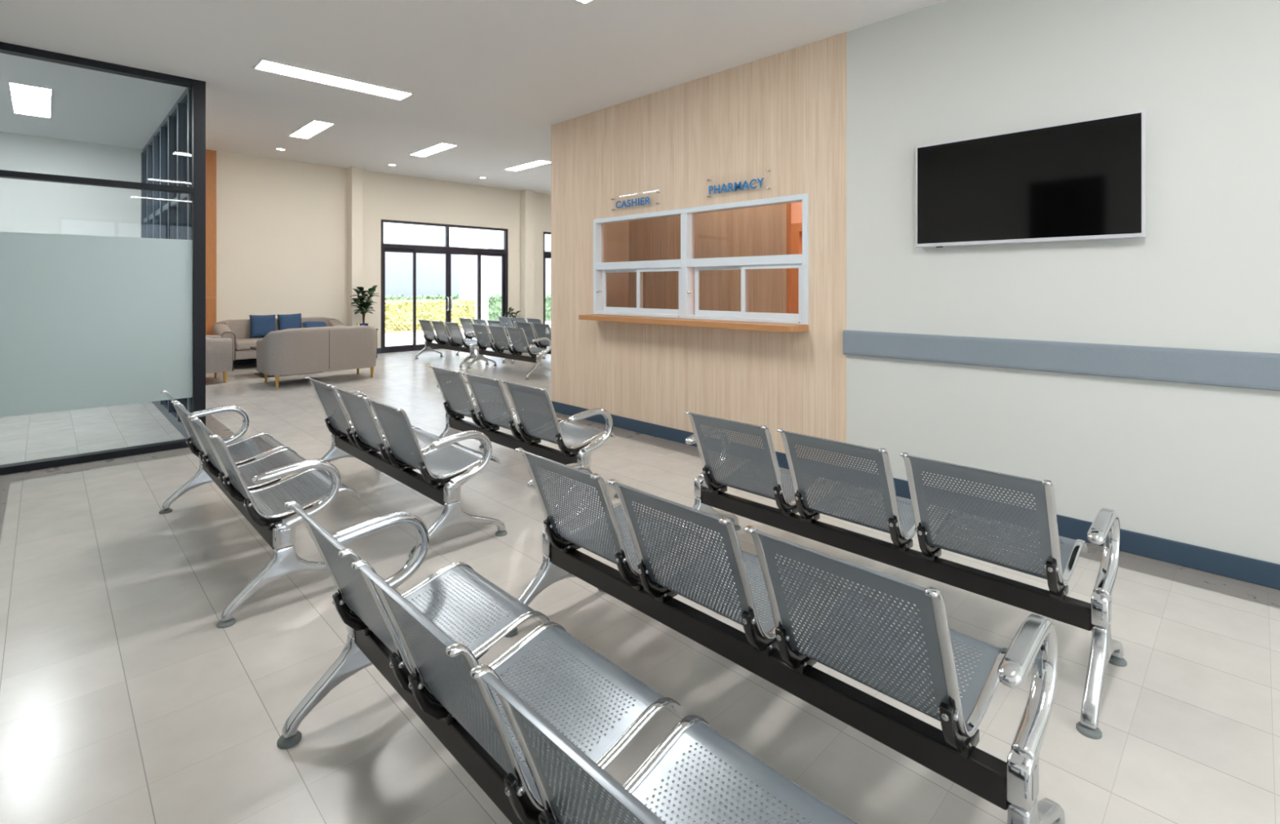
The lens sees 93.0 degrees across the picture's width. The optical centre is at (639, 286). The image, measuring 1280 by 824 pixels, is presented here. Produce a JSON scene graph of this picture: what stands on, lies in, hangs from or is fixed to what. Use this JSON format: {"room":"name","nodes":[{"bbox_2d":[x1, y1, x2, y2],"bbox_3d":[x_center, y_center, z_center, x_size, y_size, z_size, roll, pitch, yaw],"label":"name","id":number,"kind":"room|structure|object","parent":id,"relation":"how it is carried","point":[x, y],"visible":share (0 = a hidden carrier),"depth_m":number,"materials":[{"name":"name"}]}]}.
{"room":"hospital interior","nodes":[
{"label":"hospital interior","id":0,"kind":"room"},
{"bbox_2d":[0,131,142,237],"bbox_3d":[-7.087,-0.200,7.056,2.170,3.100,0.120,0,0,-44],"label":"wall","id":1,"kind":"structure","parent":0,"point":[34,206],"depth_m":7.24,"materials":[{"name":"paint"}]},
{"bbox_2d":[0,41,205,475],"bbox_3d":[-4.250,-0.200,4.712,1.435,3.100,0.100,0,0,-44],"label":"wall","id":2,"kind":"structure","parent":0,"point":[86,321],"depth_m":4.75,"materials":[{"name":"clear glass"}]},
{"bbox_2d":[141,87,191,439],"bbox_3d":[-5.060,-0.200,6.475,0.090,3.100,3.550,0,0,-44],"label":"wall","id":3,"kind":"structure","parent":0,"point":[166,157],"depth_m":6.02,"materials":[{"name":"clear glass"}]},
{"bbox_2d":[346,166,362,326],"bbox_3d":[-5.527,-0.475,11.768,0.200,3.650,0.260,0,0,-44],"label":"column","id":4,"kind":"structure","parent":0,"point":[354,174],"depth_m":11.68,"materials":[{"name":"beige paint"}]},
{"bbox_2d":[205,151,551,348],"bbox_3d":[-3.437,-0.475,14.114,13.130,3.650,0.160,0,0,-44],"label":"wall","id":5,"kind":"structure","parent":0,"point":[282,224],"depth_m":11.42,"materials":[{"name":"beige paint"}]},
{"bbox_2d":[205,149,216,335],"bbox_3d":[-7.586,-0.475,9.908,1.115,3.650,0.029,0,0,-44],"label":"trim","id":6,"kind":"structure","parent":5,"relation":"attached to","point":[211,155],"depth_m":10.24,"materials":[{"name":"orange wood"}]},
{"bbox_2d":[233,338,529,364],"bbox_3d":[-2.852,1.295,14.386,11.915,0.110,0.271,0,0,-44],"label":"baseboard","id":7,"kind":"structure","parent":5,"relation":"attached to","point":[379,350],"depth_m":10.62,"materials":[{"name":"blue plastic"}]},
{"bbox_2d":[381,219,507,353],"bbox_3d":[-4.191,-0.005,13.313,2.970,2.710,0.148,0,0,-44],"label":"door","id":8,"kind":"structure","parent":5,"relation":"in","point":[414,249],"depth_m":13.23,"materials":[{"name":"grey metal"}]},
{"bbox_2d":[543,231,551,324],"bbox_3d":[-1.358,-0.005,16.094,2.970,2.710,0.148,0,0,-44],"label":"door","id":9,"kind":"structure","parent":5,"relation":"in","point":[546,254],"depth_m":15.14,"materials":[{"name":"grey metal"}]},
{"bbox_2d":[205,88,551,194],"bbox_3d":[-1.313,-2.450,12.094,13.130,0.300,6.100,0,0,-44],"label":"ceiling","id":10,"kind":"structure","parent":0,"point":[236,123],"depth_m":9.85,"materials":[{"name":"paint"}]},
{"bbox_2d":[288,119,334,138],"bbox_3d":[-4.818,-2.294,8.884,0.274,0.012,1.214,0,0,-44],"label":"recessed light","id":11,"kind":"object","parent":10,"relation":"in","point":[313,127],"visible":1,"depth_m":8.85,"materials":[{"name":"white plastic"}]},
{"bbox_2d":[408,142,457,156],"bbox_3d":[-3.480,-2.294,10.197,0.274,0.012,1.214,0,0,-44],"label":"recessed light","id":12,"kind":"object","parent":10,"relation":"in","point":[437,148],"visible":1,"depth_m":10.17,"materials":[{"name":"white plastic"}]},
{"bbox_2d":[503,159,551,171],"bbox_3d":[-2.135,-2.294,11.518,0.274,0.012,1.214,0,0,-44],"label":"recessed light","id":13,"kind":"object","parent":10,"relation":"in","point":[538,162],"visible":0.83,"depth_m":11.47,"materials":[{"name":"white plastic"}]},
{"bbox_2d":[0,0,945,153],"bbox_3d":[2.638,-2.175,6.485,15.350,0.850,14.560,0,0,-44],"label":"ceiling","id":14,"kind":"structure","parent":0,"point":[504,72],"depth_m":4.48,"materials":[{"name":"paint"}]},
{"bbox_2d":[7,80,53,118],"bbox_3d":[-5.726,-1.744,5.715,0.279,0.012,1.284,0,0,-44],"label":"recessed light","id":15,"kind":"object","parent":14,"relation":"in","point":[25,99],"visible":1,"depth_m":5.65,"materials":[{"name":"white plastic"}]},
{"bbox_2d":[253,57,413,100],"bbox_3d":[-2.563,-1.744,5.159,1.194,0.012,0.269,0,0,-44],"label":"recessed light","id":16,"kind":"object","parent":14,"relation":"in","point":[264,64],"visible":1,"depth_m":5.11,"materials":[{"name":"white plastic"}]},
{"bbox_2d":[575,0,593,4],"bbox_3d":[-0.670,-1.744,3.231,1.194,0.012,0.264,0,0,-44],"label":"recessed light","id":17,"kind":"object","parent":14,"relation":"in","point":[584,2],"visible":1,"depth_m":3.71,"materials":[{"name":"white plastic"}]},
{"bbox_2d":[520,189,533,338],"bbox_3d":[-2.704,-0.475,14.567,0.250,3.650,0.220,0,0,-44],"label":"wall","id":18,"kind":"structure","parent":0,"point":[526,197],"depth_m":14.48,"materials":[{"name":"beige paint"}]},
{"bbox_2d":[0,342,1279,823],"bbox_3d":[1.656,1.350,7.413,15.250,0.001,16.860,0,0,-44],"label":"floor","id":19,"kind":"structure","parent":0,"point":[124,700],"depth_m":2.21,"materials":[{"name":"beige tile"}]},
{"bbox_2d":[205,335,233,382],"bbox_3d":[-6.242,0.958,8.530,0.748,0.785,0.844,0,0,-44],"label":"armchair","id":20,"kind":"object","parent":19,"relation":"on","point":[219,349],"visible":0.48,"depth_m":8.38,"materials":[{"name":"fabric"}]},
{"bbox_2d":[159,390,359,628],"bbox_3d":[-2.063,0.978,3.209,0.589,0.743,1.754,0,0,-44],"label":"bench","id":21,"kind":"object","parent":19,"relation":"on","point":[248,482],"visible":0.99,"depth_m":2.86,"materials":[{"name":"silver metal"}]},
{"bbox_2d":[212,316,345,360],"bbox_3d":[-6.230,0.958,10.601,1.984,0.785,0.848,0,0,-44],"label":"sofa","id":22,"kind":"object","parent":19,"relation":"on","point":[239,331],"visible":0.22,"depth_m":10.13,"materials":[{"name":"fabric"}]},
{"bbox_2d":[235,337,259,351],"bbox_3d":[-6.439,0.964,10.251,0.780,0.148,0.641,0,0,-44],"label":"seat cushion","id":23,"kind":"object","parent":22,"relation":"on","point":[242,344],"depth_m":9.89,"materials":[{"name":"fabric"}]},
{"bbox_2d":[248,315,275,337],"bbox_3d":[-6.508,0.685,10.483,0.161,0.400,0.408,0,0,44],"label":"throw pillow","id":24,"kind":"object","parent":22,"relation":"on","point":[261,326],"visible":0.85,"depth_m":10.42,"materials":[{"name":"blue fabric"}]},
{"bbox_2d":[277,313,302,330],"bbox_3d":[-6.208,0.682,10.778,0.392,0.403,0.161,0,0,-42],"label":"throw pillow","id":25,"kind":"object","parent":22,"relation":"on","point":[286,321],"visible":0.69,"depth_m":10.73,"materials":[{"name":"blue fabric"}]},
{"bbox_2d":[302,321,327,328],"bbox_3d":[-5.811,0.740,10.915,0.321,0.220,0.408,0,0,43],"label":"throw pillow","id":26,"kind":"object","parent":22,"relation":"on","point":[307,324],"visible":0.52,"depth_m":10.88,"materials":[{"name":"blue fabric"}]},
{"bbox_2d":[250,346,321,377],"bbox_3d":[-5.450,1.137,9.434,0.920,0.425,0.600,0,0,-44],"label":"coffee table","id":27,"kind":"object","parent":19,"relation":"on","point":[261,375],"visible":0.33,"depth_m":9.18,"materials":[{"name":"black wood"}]},
{"bbox_2d":[256,325,376,387],"bbox_3d":[-4.594,0.958,8.734,1.444,0.785,0.748,0,0,-44],"label":"sofa","id":28,"kind":"object","parent":19,"relation":"on","point":[295,351],"visible":1,"depth_m":8.38,"materials":[{"name":"fabric"}]},
{"bbox_2d":[376,328,377,358],"bbox_3d":[-5.198,1.073,11.405,0.400,0.555,0.400,0,0,-44],"label":"side table","id":29,"kind":"object","parent":19,"relation":"on","point":[376,329],"visible":0.16,"depth_m":11.40,"materials":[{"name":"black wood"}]},
{"bbox_2d":[350,284,378,325],"bbox_3d":[-5.155,0.384,11.371,0.533,0.822,0.615,0,0,-19],"label":"potted plant","id":30,"kind":"object","parent":29,"relation":"on","point":[365,305],"visible":0.99,"depth_m":11.33,"materials":[{"name":"green plant"}]},
{"bbox_2d":[304,377,506,564],"bbox_3d":[-1.517,0.978,3.744,0.589,0.743,1.754,0,0,-44],"label":"bench","id":31,"kind":"object","parent":19,"relation":"on","point":[391,433],"visible":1,"depth_m":3.40,"materials":[{"name":"silver metal"}]},
{"bbox_2d":[414,319,488,367],"bbox_3d":[-3.406,0.978,10.936,0.589,0.743,1.754,0,0,-44],"label":"bench","id":32,"kind":"object","parent":19,"relation":"on","point":[455,340],"visible":0.97,"depth_m":10.74,"materials":[{"name":"silver metal"}]},
{"bbox_2d":[455,317,519,363],"bbox_3d":[-2.821,0.978,11.510,0.589,0.743,1.754,0,0,-44],"label":"bench","id":33,"kind":"object","parent":19,"relation":"on","point":[497,323],"visible":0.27,"depth_m":11.56,"materials":[{"name":"silver metal"}]},
{"bbox_2d":[466,324,551,380],"bbox_3d":[-2.047,0.978,9.580,0.589,0.743,1.754,0,0,-44],"label":"bench","id":34,"kind":"object","parent":19,"relation":"on","point":[535,353],"visible":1,"depth_m":9.35,"materials":[{"name":"silver metal"}]},
{"bbox_2d":[502,306,519,336],"bbox_3d":[-2.959,0.912,14.135,0.368,0.877,0.468,0,0,27],"label":"potted plant","id":35,"kind":"object","parent":19,"relation":"on","point":[510,308],"visible":0.48,"depth_m":14.08,"materials":[{"name":"green plant"}]},
{"bbox_2d":[424,365,618,519],"bbox_3d":[-0.897,0.978,4.333,0.589,0.743,1.754,0,0,-44],"label":"bench","id":36,"kind":"object","parent":19,"relation":"on","point":[486,415],"visible":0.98,"depth_m":4.06,"materials":[{"name":"silver metal"}]},
{"bbox_2d":[496,315,551,359],"bbox_3d":[-2.207,0.978,12.113,0.589,0.743,1.754,0,0,-44],"label":"bench","id":37,"kind":"object","parent":19,"relation":"on","point":[506,323],"visible":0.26,"depth_m":12.05,"materials":[{"name":"silver metal"}]},
{"bbox_2d":[511,321,551,364],"bbox_3d":[-1.447,0.978,10.168,0.589,0.743,1.754,0,0,-44],"label":"bench","id":38,"kind":"object","parent":19,"relation":"on","point":[527,327],"visible":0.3,"depth_m":10.22,"materials":[{"name":"silver metal"}]},
{"bbox_2d":[276,500,857,823],"bbox_3d":[-0.266,0.978,1.378,0.589,0.743,1.754,0,0,-44],"label":"bench","id":39,"kind":"object","parent":19,"relation":"on","point":[442,679],"visible":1,"depth_m":1.33,"materials":[{"name":"silver metal"}]},
{"bbox_2d":[504,448,1065,823],"bbox_3d":[0.266,0.978,1.942,0.589,0.743,1.754,0,0,-44],"label":"bench","id":40,"kind":"object","parent":19,"relation":"on","point":[770,651],"visible":1,"depth_m":1.55,"materials":[{"name":"silver metal"}]},
{"bbox_2d":[674,410,1127,739],"bbox_3d":[0.951,0.978,2.622,0.589,0.743,1.754,0,0,-44],"label":"bench","id":41,"kind":"object","parent":19,"relation":"on","point":[1056,562],"visible":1,"depth_m":2.28,"materials":[{"name":"silver metal"}]},
{"bbox_2d":[628,203,786,315],"bbox_3d":[0.620,-0.200,6.456,0.030,3.100,2.175,0,0,-44],"label":"wall","id":42,"kind":"structure","parent":0,"point":[757,231],"depth_m":6.23,"materials":[{"name":"laminate"}]},
{"bbox_2d":[786,203,791,313],"bbox_3d":[1.389,-0.200,5.669,0.040,3.100,0.025,0,0,-44],"label":"trim","id":43,"kind":"structure","parent":42,"relation":"attached to","point":[788,205],"depth_m":5.66,"materials":[{"name":"orange wood"}]},
{"bbox_2d":[791,201,802,223],"bbox_3d":[2.623,-0.200,6.821,0.100,3.100,4.460,0,0,-44],"label":"wall","id":44,"kind":"structure","parent":0,"point":[796,207],"depth_m":7.46,"materials":[{"name":"brown"}]},
{"bbox_2d":[791,222,802,314],"bbox_3d":[2.107,0.290,7.218,0.080,2.120,0.850,0,0,-44],"label":"door","id":45,"kind":"structure","parent":44,"relation":"attached to","point":[796,228],"depth_m":7.39,"materials":[{"name":"orange wood"}]},
{"bbox_2d":[551,0,1279,564],"bbox_3d":[2.399,-0.200,3.252,0.124,3.100,9.480,0,0,-44],"label":"wall","id":46,"kind":"structure","parent":0,"point":[1198,465],"depth_m":3.56,"materials":[{"name":"paint"}]},
{"bbox_2d":[611,191,660,210],"bbox_3d":[-0.047,-0.790,5.629,0.045,0.144,0.640,0,0,-44],"label":"wall sign","id":47,"kind":"object","parent":46,"relation":"attached to","point":[656,192],"visible":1,"depth_m":5.60,"materials":[{"name":"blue plastic"}]},
{"bbox_2d":[578,314,808,332],"bbox_3d":[0.331,0.298,5.152,0.290,0.044,2.350,0,0,-44],"label":"countertop","id":48,"kind":"structure","parent":46,"relation":"attached to","point":[778,327],"depth_m":4.83,"materials":[{"name":"laminate"}]},
{"bbox_2d":[593,193,808,324],"bbox_3d":[0.398,-0.198,5.239,0.106,0.945,2.380,0,0,-44],"label":"window","id":49,"kind":"structure","parent":46,"relation":"in","point":[685,266],"depth_m":5.17,"materials":[{"name":"white metal"}]},
{"bbox_2d":[706,168,770,197],"bbox_3d":[0.772,-0.808,4.795,0.045,0.180,0.618,0,0,-44],"label":"wall sign","id":50,"kind":"object","parent":46,"relation":"attached to","point":[739,185],"visible":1,"depth_m":4.79,"materials":[{"name":"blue plastic"}]},
{"bbox_2d":[551,400,1279,590],"bbox_3d":[5.939,1.294,6.736,10.086,0.111,9.494,0,0,-44],"label":"baseboard","id":51,"kind":"structure","parent":46,"relation":"attached to","point":[1255,571],"depth_m":3.04,"materials":[{"name":"blue plastic"}]},
{"bbox_2d":[915,110,1145,248],"bbox_3d":[2.122,-0.554,3.405,0.062,0.635,1.103,0,0,-44],"label":"television","id":52,"kind":"object","parent":46,"relation":"attached to","point":[1081,180],"visible":1,"depth_m":3.31,"materials":[{"name":"black glass"}]},
{"bbox_2d":[842,329,1279,391],"bbox_3d":[3.532,0.382,1.989,0.036,0.165,6.090,0,0,-44],"label":"guard rail","id":53,"kind":"object","parent":46,"relation":"attached to","point":[1233,369],"visible":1,"depth_m":3.19,"materials":[{"name":"plastic"}]},
{"bbox_3d":[2.714,-0.200,10.119,9.948,3.100,0.120,0,0,-44],"label":"wall","id":54,"kind":"structure","parent":0,"visible":0},
{"bbox_2d":[604,221,628,307],"bbox_3d":[-0.458,-0.200,6.899,0.888,3.100,0.029,0,0,-44],"label":"trim","id":55,"kind":"structure","parent":54,"relation":"attached to","point":[615,234],"depth_m":7.06,"materials":[{"name":"laminate"}]},
{"label":"outside","id":56,"kind":"structure","parent":0,"visible":0},
{"bbox_2d":[385,320,551,346],"bbox_3d":[-3.307,1.500,24.780,90.000,0.200,100.000,0,0,-44],"label":"ground","id":57,"kind":"structure","parent":56,"point":[406,338],"depth_m":16.44,"materials":[{"name":"white concrete"}]},
{"bbox_2d":[383,242,459,297],"bbox_3d":[-14.875,-0.090,16.437,21.800,2.980,0.300,0,0,-44],"label":"wall","id":58,"kind":"structure","parent":57,"relation":"on","point":[430,268],"depth_m":22.74,"materials":[{"name":"white paint"}]},
{"bbox_2d":[385,293,459,301],"bbox_3d":[-9.974,0.852,19.629,9.465,1.237,0.992,0,0,-44],"label":"hedge","id":59,"kind":"object","parent":57,"relation":"on","point":[427,297],"visible":0.04,"depth_m":21.47,"materials":[{"name":"green plant"}]},
{"bbox_2d":[385,327,467,333],"bbox_3d":[-8.144,1.385,17.789,9.300,0.030,0.400,0,0,-44],"label":"bed","id":60,"kind":"object","parent":57,"relation":"on","point":[417,331],"depth_m":18.54,"materials":[{"name":"beige soil"}]},
{"bbox_2d":[385,298,476,331],"bbox_3d":[-8.873,0.911,17.913,8.583,1.102,0.990,0,0,-44],"label":"hedge","id":61,"kind":"object","parent":57,"relation":"on","point":[398,314],"visible":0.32,"depth_m":19.33,"materials":[{"name":"yellow plant"}]},
{"bbox_2d":[459,227,488,324],"bbox_3d":[-5.916,-0.725,21.658,0.800,4.250,0.600,0,0,-44],"label":"column","id":62,"kind":"structure","parent":57,"relation":"on","point":[468,237],"depth_m":21.41,"materials":[{"name":"white paint"}]},
{"bbox_2d":[453,245,551,296],"bbox_3d":[3.581,-0.175,37.357,32.550,3.150,0.300,0,0,-44],"label":"wall","id":63,"kind":"structure","parent":57,"relation":"on","point":[495,263],"depth_m":27.34,"materials":[{"name":"white paint"}]},
{"bbox_2d":[488,293,551,320],"bbox_3d":[-2.651,0.850,26.679,10.558,1.202,1.175,0,0,-44],"label":"hedge","id":64,"kind":"object","parent":57,"relation":"on","point":[495,302],"visible":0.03,"depth_m":23.32,"materials":[{"name":"green plant"}]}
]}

